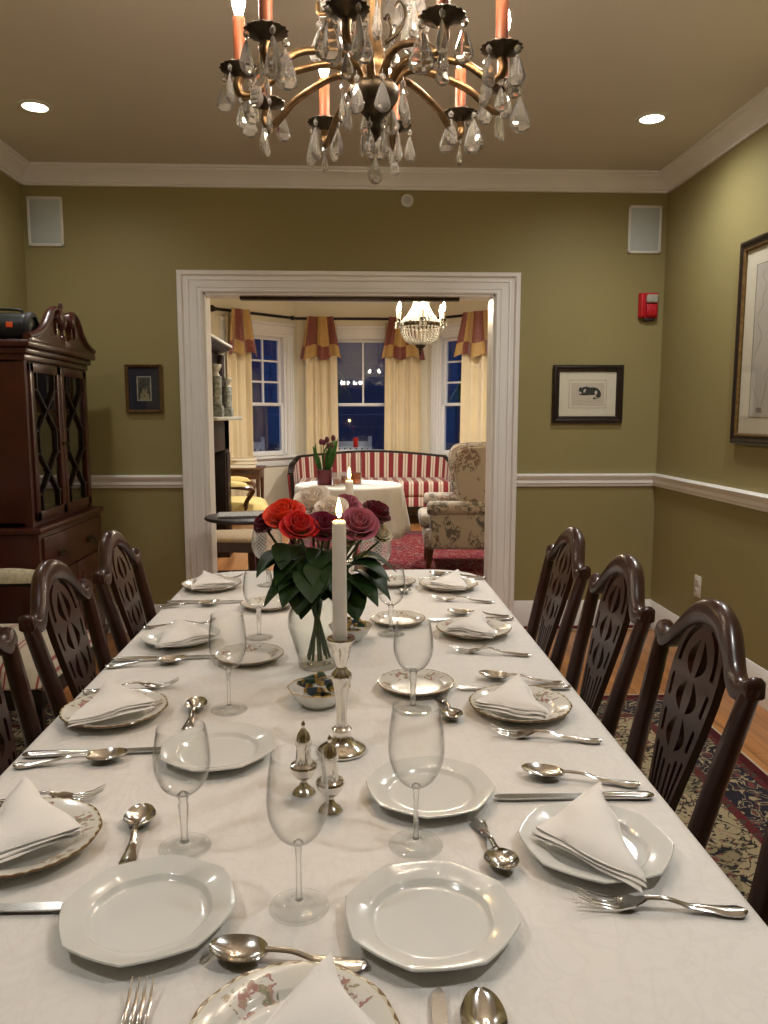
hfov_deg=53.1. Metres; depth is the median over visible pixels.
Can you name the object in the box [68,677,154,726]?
napkin
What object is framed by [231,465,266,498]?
writing desk
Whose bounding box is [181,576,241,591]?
floral plate
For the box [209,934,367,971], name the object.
spoon
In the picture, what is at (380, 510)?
rose
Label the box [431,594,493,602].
fork
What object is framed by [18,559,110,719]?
dining chair
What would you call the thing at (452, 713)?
teaspoon
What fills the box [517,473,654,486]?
trim
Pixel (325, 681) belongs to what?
chocolate
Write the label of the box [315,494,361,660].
rose
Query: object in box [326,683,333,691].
chocolate
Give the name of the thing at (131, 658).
knife
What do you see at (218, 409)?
vase
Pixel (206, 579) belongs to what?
napkin
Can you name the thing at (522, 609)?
baseboard
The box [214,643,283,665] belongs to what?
floral plate
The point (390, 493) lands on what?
tablecloth
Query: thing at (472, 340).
valance
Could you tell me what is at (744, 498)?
trim
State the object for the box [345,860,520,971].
plate
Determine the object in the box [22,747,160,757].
knife
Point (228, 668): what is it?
bowl
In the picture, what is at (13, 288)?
wall
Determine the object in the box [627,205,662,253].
wall speaker
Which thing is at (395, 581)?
floral plate
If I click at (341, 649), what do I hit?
socket
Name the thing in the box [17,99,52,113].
recessed light
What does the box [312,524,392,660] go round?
rose
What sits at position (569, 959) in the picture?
tablecloth
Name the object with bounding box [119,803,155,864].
teaspoon
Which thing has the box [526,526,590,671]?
dining chair
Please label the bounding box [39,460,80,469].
shelf
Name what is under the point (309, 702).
dish
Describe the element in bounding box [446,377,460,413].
hanging fern
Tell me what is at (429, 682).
floral plate
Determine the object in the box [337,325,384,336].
trim
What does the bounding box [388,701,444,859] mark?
wine glass
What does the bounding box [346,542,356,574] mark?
candlestick
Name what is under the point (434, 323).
crystal chandelier
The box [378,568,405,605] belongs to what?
bowl
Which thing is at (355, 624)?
chocolate
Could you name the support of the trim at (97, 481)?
attached to the wall at (123, 250)
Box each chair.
[0,627,41,775]
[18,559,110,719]
[91,530,156,653]
[216,529,256,572]
[253,437,264,451]
[293,516,382,568]
[339,436,371,449]
[418,442,485,568]
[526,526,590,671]
[565,554,654,737]
[625,598,765,848]
[747,821,767,925]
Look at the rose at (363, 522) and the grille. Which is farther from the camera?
the grille
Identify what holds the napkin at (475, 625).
on the floral plate at (500, 628)
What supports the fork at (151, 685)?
on the tablecloth at (569, 959)
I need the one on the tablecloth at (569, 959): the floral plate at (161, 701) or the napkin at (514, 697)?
the floral plate at (161, 701)
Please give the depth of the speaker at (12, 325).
3.40 m
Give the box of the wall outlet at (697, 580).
[694,574,701,598]
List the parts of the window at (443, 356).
sash, sash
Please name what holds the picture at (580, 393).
attached to the wall at (123, 250)
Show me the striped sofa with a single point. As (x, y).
(418, 473)
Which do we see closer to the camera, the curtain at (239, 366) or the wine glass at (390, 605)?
the wine glass at (390, 605)
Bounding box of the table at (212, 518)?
[204,511,309,570]
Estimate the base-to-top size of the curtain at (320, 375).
2.410 m
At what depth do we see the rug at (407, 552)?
7.01 m
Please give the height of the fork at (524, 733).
0.015 m
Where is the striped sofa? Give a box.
[287,450,452,508]
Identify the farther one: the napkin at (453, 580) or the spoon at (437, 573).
the spoon at (437, 573)
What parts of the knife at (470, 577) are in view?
handle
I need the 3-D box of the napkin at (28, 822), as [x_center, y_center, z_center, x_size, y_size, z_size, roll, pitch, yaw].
[-0.435,0.388,0.965,0.121,0.027,0.196,0,7,-2]
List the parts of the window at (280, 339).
sash, sash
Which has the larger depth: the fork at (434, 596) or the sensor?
the sensor
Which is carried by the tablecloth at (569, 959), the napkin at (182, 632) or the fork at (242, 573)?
the fork at (242, 573)
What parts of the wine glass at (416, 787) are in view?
stem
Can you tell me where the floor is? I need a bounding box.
[63,515,767,772]
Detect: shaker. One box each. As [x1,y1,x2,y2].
[290,721,317,798]
[316,735,343,816]
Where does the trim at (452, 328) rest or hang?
attached to the wall at (451, 308)
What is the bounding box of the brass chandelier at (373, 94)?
[217,0,529,184]
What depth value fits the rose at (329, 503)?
1.61 m
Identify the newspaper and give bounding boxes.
[217,511,262,517]
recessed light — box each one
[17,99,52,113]
[635,112,668,124]
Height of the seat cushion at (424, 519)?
0.120 m
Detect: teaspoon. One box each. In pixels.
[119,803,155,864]
[181,696,207,729]
[397,585,410,592]
[436,694,462,718]
[471,817,519,870]
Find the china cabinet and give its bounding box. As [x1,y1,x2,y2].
[0,302,108,638]
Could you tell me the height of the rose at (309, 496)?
0.367 m
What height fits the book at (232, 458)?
0.030 m
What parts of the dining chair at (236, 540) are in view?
seat, seat frame, leg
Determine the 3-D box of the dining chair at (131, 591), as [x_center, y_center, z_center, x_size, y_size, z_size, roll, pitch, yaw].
[-0.500,0.530,2.196,0.554,0.969,0.420,0,7,-2]
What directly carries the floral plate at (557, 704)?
on the tablecloth at (569, 959)
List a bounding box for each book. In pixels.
[230,460,256,463]
[230,464,256,467]
[231,457,254,460]
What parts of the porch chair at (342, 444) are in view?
backrest, leg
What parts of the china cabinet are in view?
glazed door, cornice, pull, drawer, door, glazed door, door, pull, door panel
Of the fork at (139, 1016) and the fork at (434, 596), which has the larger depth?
the fork at (434, 596)
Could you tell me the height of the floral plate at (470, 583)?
0.019 m
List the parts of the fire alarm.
panel, mounting plate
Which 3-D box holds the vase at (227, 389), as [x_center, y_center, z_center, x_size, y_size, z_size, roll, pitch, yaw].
[-1.389,-1.017,6.822,0.089,0.340,0.089,0,7,-2]
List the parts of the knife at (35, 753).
handle, blade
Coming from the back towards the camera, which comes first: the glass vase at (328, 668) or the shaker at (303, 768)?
the glass vase at (328, 668)
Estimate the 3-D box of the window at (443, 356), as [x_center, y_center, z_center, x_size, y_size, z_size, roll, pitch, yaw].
[1.050,-1.431,9.451,0.860,1.485,0.110,7,10,42]
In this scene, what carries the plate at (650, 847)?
on the tablecloth at (569, 959)
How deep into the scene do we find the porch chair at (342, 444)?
10.61 m
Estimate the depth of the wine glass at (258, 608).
1.86 m
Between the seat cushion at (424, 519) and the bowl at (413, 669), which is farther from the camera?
the seat cushion at (424, 519)
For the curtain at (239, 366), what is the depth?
9.00 m
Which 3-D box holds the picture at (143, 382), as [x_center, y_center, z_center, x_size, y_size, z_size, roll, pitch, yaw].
[-1.382,-0.710,4.425,0.208,0.275,0.030,0,7,-2]
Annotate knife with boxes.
[0,902,62,911]
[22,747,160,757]
[111,655,213,660]
[166,600,242,603]
[418,576,485,578]
[429,616,513,619]
[431,987,447,1023]
[457,684,570,688]
[494,791,653,799]
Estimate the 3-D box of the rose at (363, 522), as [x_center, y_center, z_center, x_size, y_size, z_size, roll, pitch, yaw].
[-0.076,0.157,1.599,0.176,0.329,0.113,0,7,-2]
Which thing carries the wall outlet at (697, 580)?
attached to the wall at (724, 206)
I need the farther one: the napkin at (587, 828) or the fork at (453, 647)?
the fork at (453, 647)
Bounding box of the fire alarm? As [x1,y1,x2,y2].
[638,293,657,320]
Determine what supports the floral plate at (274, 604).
on the tablecloth at (569, 959)
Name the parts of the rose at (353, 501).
stem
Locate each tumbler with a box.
[332,472,341,485]
[340,473,348,484]
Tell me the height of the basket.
0.136 m
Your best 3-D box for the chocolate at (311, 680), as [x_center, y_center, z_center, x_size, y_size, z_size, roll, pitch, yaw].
[-0.137,0.315,1.433,0.033,0.014,0.016,1,7,10]
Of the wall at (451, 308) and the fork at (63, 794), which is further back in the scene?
the wall at (451, 308)
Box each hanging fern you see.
[337,371,353,409]
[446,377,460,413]
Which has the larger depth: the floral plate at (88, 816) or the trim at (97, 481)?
the trim at (97, 481)
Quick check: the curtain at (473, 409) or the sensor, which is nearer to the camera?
the sensor
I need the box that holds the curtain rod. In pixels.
[210,305,462,320]
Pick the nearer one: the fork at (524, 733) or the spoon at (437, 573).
the fork at (524, 733)
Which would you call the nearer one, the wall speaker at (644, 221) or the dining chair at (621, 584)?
the dining chair at (621, 584)
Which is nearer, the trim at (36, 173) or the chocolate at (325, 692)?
the chocolate at (325, 692)
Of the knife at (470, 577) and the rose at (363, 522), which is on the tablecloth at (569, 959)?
the knife at (470, 577)
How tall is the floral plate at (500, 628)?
0.019 m
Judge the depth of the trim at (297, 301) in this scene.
9.62 m
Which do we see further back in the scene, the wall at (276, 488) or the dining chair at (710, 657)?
the wall at (276, 488)
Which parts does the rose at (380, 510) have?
stem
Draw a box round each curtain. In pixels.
[226,313,253,495]
[304,322,338,454]
[384,322,420,514]
[460,352,486,442]
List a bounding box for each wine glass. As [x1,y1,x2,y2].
[153,723,210,857]
[208,613,246,716]
[243,570,271,641]
[266,749,328,925]
[378,568,405,637]
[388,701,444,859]
[393,620,432,716]
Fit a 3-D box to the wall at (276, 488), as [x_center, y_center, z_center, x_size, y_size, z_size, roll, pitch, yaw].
[-1.596,-1.325,9.309,0.120,2.880,1.358,7,10,42]
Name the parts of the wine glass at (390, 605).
stem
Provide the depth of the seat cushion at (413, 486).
9.02 m
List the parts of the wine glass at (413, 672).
stem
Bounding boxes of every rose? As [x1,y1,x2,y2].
[253,513,327,646]
[258,498,327,658]
[264,510,327,617]
[291,485,332,660]
[298,511,352,654]
[305,496,348,658]
[307,507,389,656]
[308,500,395,659]
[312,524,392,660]
[312,533,357,657]
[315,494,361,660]
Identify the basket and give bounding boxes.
[400,325,440,344]
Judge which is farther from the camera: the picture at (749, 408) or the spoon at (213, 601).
the picture at (749, 408)
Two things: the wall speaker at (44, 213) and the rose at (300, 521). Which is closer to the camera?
the rose at (300, 521)
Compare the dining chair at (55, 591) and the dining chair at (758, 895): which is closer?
the dining chair at (758, 895)
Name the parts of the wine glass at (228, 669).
stem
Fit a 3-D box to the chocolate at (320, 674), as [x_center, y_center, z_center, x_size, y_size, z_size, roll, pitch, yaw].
[-0.118,0.312,1.458,0.014,0.012,0.032,-2,8,-18]
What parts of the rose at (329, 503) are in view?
stem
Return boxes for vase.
[212,364,223,416]
[222,378,233,416]
[288,607,334,671]
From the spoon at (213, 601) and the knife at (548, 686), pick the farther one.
the spoon at (213, 601)
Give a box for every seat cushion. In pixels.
[297,477,449,496]
[418,507,429,527]
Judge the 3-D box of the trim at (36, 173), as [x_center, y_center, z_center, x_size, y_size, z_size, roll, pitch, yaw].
[-0.188,-1.868,4.303,3.660,0.100,0.086,0,7,-2]
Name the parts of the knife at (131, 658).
handle, blade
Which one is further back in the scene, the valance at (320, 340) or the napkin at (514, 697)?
the valance at (320, 340)
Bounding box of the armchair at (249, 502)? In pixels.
[231,476,267,548]
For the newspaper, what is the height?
0.011 m
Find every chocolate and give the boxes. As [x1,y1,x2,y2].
[297,680,312,687]
[300,674,317,680]
[302,678,319,683]
[304,687,321,692]
[317,671,326,678]
[317,677,331,685]
[321,689,330,695]
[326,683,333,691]
[347,618,360,623]
[353,623,366,626]
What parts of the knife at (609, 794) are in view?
blade, handle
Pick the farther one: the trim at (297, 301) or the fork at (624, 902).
the trim at (297, 301)
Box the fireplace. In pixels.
[211,334,241,557]
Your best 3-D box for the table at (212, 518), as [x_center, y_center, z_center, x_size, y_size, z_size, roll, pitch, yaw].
[-0.683,0.387,4.253,0.600,0.734,0.515,0,7,-2]
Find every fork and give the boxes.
[0,784,105,803]
[82,677,178,693]
[120,975,154,1023]
[142,617,215,627]
[187,573,243,579]
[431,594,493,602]
[450,643,530,655]
[490,724,601,743]
[575,885,748,917]
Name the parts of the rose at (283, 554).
stem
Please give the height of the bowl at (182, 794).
0.088 m
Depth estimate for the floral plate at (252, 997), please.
0.70 m
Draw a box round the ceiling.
[0,0,767,170]
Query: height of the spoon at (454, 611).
0.015 m
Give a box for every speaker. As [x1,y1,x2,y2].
[0,308,38,338]
[26,196,63,246]
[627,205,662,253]
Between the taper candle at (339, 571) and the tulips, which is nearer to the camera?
the taper candle at (339, 571)
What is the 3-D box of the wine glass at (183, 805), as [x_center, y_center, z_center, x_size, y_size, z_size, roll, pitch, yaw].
[-0.250,0.343,0.955,0.069,0.159,0.069,2,7,15]
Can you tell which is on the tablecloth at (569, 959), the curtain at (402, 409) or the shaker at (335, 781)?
the shaker at (335, 781)
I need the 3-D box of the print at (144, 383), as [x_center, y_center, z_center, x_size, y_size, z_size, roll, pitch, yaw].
[-1.382,-0.711,4.431,0.072,0.130,0.002,0,7,-2]
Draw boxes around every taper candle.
[332,498,346,639]
[345,468,352,529]
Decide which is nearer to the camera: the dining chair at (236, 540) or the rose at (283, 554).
the rose at (283, 554)
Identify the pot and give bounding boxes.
[317,469,332,484]
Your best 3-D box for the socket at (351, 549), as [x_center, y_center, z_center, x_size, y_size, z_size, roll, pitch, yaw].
[-0.097,0.103,2.174,0.046,0.050,0.046,0,7,-2]
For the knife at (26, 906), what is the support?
on the tablecloth at (569, 959)
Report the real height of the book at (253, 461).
0.035 m
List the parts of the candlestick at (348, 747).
stem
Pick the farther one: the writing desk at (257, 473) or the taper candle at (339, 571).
the writing desk at (257, 473)
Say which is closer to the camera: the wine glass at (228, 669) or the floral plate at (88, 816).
the floral plate at (88, 816)
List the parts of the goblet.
stem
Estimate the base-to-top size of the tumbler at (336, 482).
0.100 m
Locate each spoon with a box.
[13,748,128,768]
[105,655,186,667]
[159,599,220,607]
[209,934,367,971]
[429,571,479,575]
[447,609,510,615]
[460,986,508,1023]
[478,670,563,683]
[521,763,639,787]
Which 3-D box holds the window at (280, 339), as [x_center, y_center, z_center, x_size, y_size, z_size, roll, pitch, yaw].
[-1.553,-1.417,9.338,0.110,1.485,0.860,7,10,42]
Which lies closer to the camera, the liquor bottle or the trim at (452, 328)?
the liquor bottle
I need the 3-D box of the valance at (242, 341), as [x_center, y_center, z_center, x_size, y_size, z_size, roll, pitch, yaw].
[-1.623,-2.061,8.833,0.072,0.526,0.430,7,10,42]
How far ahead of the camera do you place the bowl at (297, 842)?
0.83 m
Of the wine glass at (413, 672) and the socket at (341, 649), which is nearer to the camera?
the socket at (341, 649)
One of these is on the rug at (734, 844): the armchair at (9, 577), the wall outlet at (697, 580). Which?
the armchair at (9, 577)
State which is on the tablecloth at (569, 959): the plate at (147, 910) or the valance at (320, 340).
the plate at (147, 910)
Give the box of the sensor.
[401,194,413,207]
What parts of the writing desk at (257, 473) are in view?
leg, leg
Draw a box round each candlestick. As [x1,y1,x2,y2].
[317,634,366,760]
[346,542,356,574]
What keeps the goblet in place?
on the tablecloth at (569, 959)
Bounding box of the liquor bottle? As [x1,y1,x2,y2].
[351,438,360,483]
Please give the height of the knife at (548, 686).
0.009 m
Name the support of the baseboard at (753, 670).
attached to the wall at (724, 206)
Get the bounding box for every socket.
[327,634,355,667]
[347,542,356,556]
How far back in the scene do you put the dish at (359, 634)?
1.83 m
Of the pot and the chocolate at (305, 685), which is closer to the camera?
the chocolate at (305, 685)
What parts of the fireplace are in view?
moulding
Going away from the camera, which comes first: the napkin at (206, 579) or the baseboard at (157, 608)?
the napkin at (206, 579)
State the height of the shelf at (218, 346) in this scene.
0.070 m
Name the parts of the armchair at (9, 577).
arm, leg, seat, seat rail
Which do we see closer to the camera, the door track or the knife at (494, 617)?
the knife at (494, 617)
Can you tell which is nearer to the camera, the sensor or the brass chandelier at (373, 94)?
the brass chandelier at (373, 94)
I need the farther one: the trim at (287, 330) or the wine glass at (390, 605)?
the trim at (287, 330)
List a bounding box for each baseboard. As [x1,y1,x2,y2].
[105,604,165,632]
[514,599,649,625]
[649,599,767,710]
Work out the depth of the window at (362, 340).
9.78 m
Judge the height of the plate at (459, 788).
0.019 m
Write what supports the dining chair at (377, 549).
on the rug at (734, 844)
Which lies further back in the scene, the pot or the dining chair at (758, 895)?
the pot
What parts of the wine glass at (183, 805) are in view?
stem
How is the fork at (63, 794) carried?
on the tablecloth at (569, 959)
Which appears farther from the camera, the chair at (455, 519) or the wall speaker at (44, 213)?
the chair at (455, 519)
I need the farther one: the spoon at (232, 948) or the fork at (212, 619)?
the fork at (212, 619)
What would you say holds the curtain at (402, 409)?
hanging from the curtain rod
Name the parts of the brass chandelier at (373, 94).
bulb, arm, arm, arm, bulb, arm, arm, arm, arm, arm, arm, arm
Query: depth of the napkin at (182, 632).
1.78 m
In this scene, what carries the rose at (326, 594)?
in the glass vase at (328, 668)
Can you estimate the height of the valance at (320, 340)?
0.526 m
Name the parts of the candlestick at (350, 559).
stem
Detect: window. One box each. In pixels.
[251,339,461,450]
[252,332,286,456]
[337,337,384,450]
[439,334,461,454]
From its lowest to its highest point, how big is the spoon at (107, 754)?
0.015 m
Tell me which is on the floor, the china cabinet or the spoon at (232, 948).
the china cabinet
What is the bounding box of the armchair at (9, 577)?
[0,568,95,731]
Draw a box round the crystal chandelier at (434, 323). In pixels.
[395,302,446,354]
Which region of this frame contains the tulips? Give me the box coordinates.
[313,435,337,484]
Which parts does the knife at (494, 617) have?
blade, handle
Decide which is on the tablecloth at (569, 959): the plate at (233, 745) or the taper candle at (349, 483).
the plate at (233, 745)
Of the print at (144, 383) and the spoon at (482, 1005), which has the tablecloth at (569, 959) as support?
the spoon at (482, 1005)
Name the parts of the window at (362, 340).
sash, sash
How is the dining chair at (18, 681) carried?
on the rug at (734, 844)
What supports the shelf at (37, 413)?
attached to the china cabinet
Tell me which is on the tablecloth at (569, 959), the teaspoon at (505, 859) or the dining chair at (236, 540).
the teaspoon at (505, 859)
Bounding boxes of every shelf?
[36,412,78,414]
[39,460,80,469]
[211,338,229,354]
[213,417,241,420]
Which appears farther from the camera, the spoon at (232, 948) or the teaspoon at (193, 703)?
the teaspoon at (193, 703)
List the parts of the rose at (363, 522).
stem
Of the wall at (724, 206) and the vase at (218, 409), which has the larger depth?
the vase at (218, 409)
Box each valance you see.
[229,308,256,356]
[300,316,340,359]
[381,317,424,359]
[454,310,487,356]
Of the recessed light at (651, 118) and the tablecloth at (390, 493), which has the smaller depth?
the recessed light at (651, 118)
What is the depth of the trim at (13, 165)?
4.07 m
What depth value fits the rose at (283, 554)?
1.58 m
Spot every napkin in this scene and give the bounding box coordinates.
[0,776,82,862]
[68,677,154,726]
[154,617,219,647]
[190,570,236,588]
[265,952,375,1023]
[428,569,465,589]
[445,606,494,638]
[474,673,549,719]
[530,781,646,892]
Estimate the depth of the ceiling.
3.16 m
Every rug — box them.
[8,694,767,900]
[287,531,652,630]
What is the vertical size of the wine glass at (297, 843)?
0.179 m
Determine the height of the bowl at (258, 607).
0.093 m
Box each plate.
[0,797,102,878]
[58,854,237,967]
[59,688,167,728]
[141,624,220,648]
[160,722,273,771]
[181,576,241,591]
[189,961,399,1023]
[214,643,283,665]
[240,596,289,611]
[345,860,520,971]
[365,756,495,818]
[370,610,424,626]
[377,668,454,696]
[387,576,415,586]
[419,576,477,591]
[436,617,511,639]
[469,684,571,723]
[518,801,673,883]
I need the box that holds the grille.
[646,304,656,315]
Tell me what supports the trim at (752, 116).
attached to the wall at (724, 206)
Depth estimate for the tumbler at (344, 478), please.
6.14 m
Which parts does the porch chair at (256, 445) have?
backrest, leg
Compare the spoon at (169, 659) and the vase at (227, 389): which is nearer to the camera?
the spoon at (169, 659)
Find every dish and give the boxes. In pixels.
[287,675,350,709]
[328,620,371,641]
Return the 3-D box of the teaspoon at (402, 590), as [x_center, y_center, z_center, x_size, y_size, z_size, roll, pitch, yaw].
[0.064,0.234,2.381,0.042,0.015,0.133,0,7,2]
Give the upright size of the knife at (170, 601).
0.009 m
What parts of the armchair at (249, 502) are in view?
arm, seat, arm, leg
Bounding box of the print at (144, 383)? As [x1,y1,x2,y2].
[138,377,150,399]
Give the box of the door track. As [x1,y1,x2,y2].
[240,296,459,301]
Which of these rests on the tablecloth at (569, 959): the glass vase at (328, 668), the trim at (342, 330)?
the glass vase at (328, 668)
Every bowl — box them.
[153,723,210,797]
[208,613,246,670]
[243,570,271,608]
[266,749,328,846]
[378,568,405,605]
[388,701,444,788]
[393,620,432,671]
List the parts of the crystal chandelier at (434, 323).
crystal crown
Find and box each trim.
[0,139,28,185]
[22,162,666,193]
[91,475,182,487]
[176,270,520,614]
[218,316,297,466]
[297,301,412,303]
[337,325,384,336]
[430,322,460,455]
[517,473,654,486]
[653,473,767,511]
[660,86,767,193]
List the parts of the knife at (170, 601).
handle, blade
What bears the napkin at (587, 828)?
on the plate at (650, 847)
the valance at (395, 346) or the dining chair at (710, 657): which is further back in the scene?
the valance at (395, 346)
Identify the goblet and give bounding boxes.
[251,530,281,587]
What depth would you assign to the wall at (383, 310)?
9.67 m
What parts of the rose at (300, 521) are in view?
stem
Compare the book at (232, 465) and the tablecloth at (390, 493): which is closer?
the tablecloth at (390, 493)
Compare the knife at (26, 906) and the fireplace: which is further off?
the fireplace
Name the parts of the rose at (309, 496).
stem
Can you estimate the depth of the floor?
3.90 m
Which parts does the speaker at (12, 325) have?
handle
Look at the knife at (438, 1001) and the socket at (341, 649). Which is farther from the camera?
the socket at (341, 649)
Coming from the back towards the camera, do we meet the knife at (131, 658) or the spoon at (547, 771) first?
the knife at (131, 658)
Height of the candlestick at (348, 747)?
0.190 m
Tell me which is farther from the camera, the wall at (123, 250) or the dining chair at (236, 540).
the dining chair at (236, 540)
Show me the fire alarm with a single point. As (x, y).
(647, 302)
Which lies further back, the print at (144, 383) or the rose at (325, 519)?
the print at (144, 383)
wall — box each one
[0,171,27,312]
[21,186,667,604]
[210,299,298,505]
[297,303,427,454]
[427,300,487,454]
[650,125,767,670]
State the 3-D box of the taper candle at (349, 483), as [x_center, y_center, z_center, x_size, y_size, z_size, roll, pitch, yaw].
[-0.097,-0.018,2.159,0.024,0.214,0.024,0,7,-2]
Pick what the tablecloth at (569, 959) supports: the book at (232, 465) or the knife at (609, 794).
the knife at (609, 794)
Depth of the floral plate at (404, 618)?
2.03 m
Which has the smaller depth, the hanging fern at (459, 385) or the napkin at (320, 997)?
the napkin at (320, 997)
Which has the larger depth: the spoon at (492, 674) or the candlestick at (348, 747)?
the spoon at (492, 674)
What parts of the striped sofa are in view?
arm post, trim, seat rail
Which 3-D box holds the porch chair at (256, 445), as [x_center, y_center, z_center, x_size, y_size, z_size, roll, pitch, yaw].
[-1.889,-0.529,10.705,0.630,1.050,0.580,0,7,3]
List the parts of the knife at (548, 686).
blade, handle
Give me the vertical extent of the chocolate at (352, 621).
0.012 m
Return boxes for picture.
[124,364,163,412]
[551,365,623,422]
[729,232,767,445]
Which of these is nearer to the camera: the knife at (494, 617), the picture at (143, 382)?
the knife at (494, 617)
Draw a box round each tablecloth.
[0,569,767,1023]
[294,480,410,542]
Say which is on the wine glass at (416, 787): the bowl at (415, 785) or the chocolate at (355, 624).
the bowl at (415, 785)
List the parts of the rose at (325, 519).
stem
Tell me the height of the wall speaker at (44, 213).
0.268 m
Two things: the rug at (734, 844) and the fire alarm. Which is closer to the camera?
the rug at (734, 844)
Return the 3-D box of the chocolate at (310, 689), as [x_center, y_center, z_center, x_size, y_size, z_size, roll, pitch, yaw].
[-0.131,0.328,1.418,0.033,0.015,0.015,1,7,12]
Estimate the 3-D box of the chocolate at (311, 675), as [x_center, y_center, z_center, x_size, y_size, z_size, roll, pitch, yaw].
[-0.141,0.314,1.444,0.033,0.017,0.016,-6,10,-41]
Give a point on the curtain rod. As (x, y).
(213, 308)
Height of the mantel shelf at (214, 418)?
0.030 m
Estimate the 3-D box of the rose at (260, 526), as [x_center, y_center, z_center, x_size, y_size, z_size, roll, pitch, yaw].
[-0.198,0.156,1.646,0.162,0.319,0.096,0,7,-2]
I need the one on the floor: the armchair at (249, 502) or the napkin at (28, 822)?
the armchair at (249, 502)

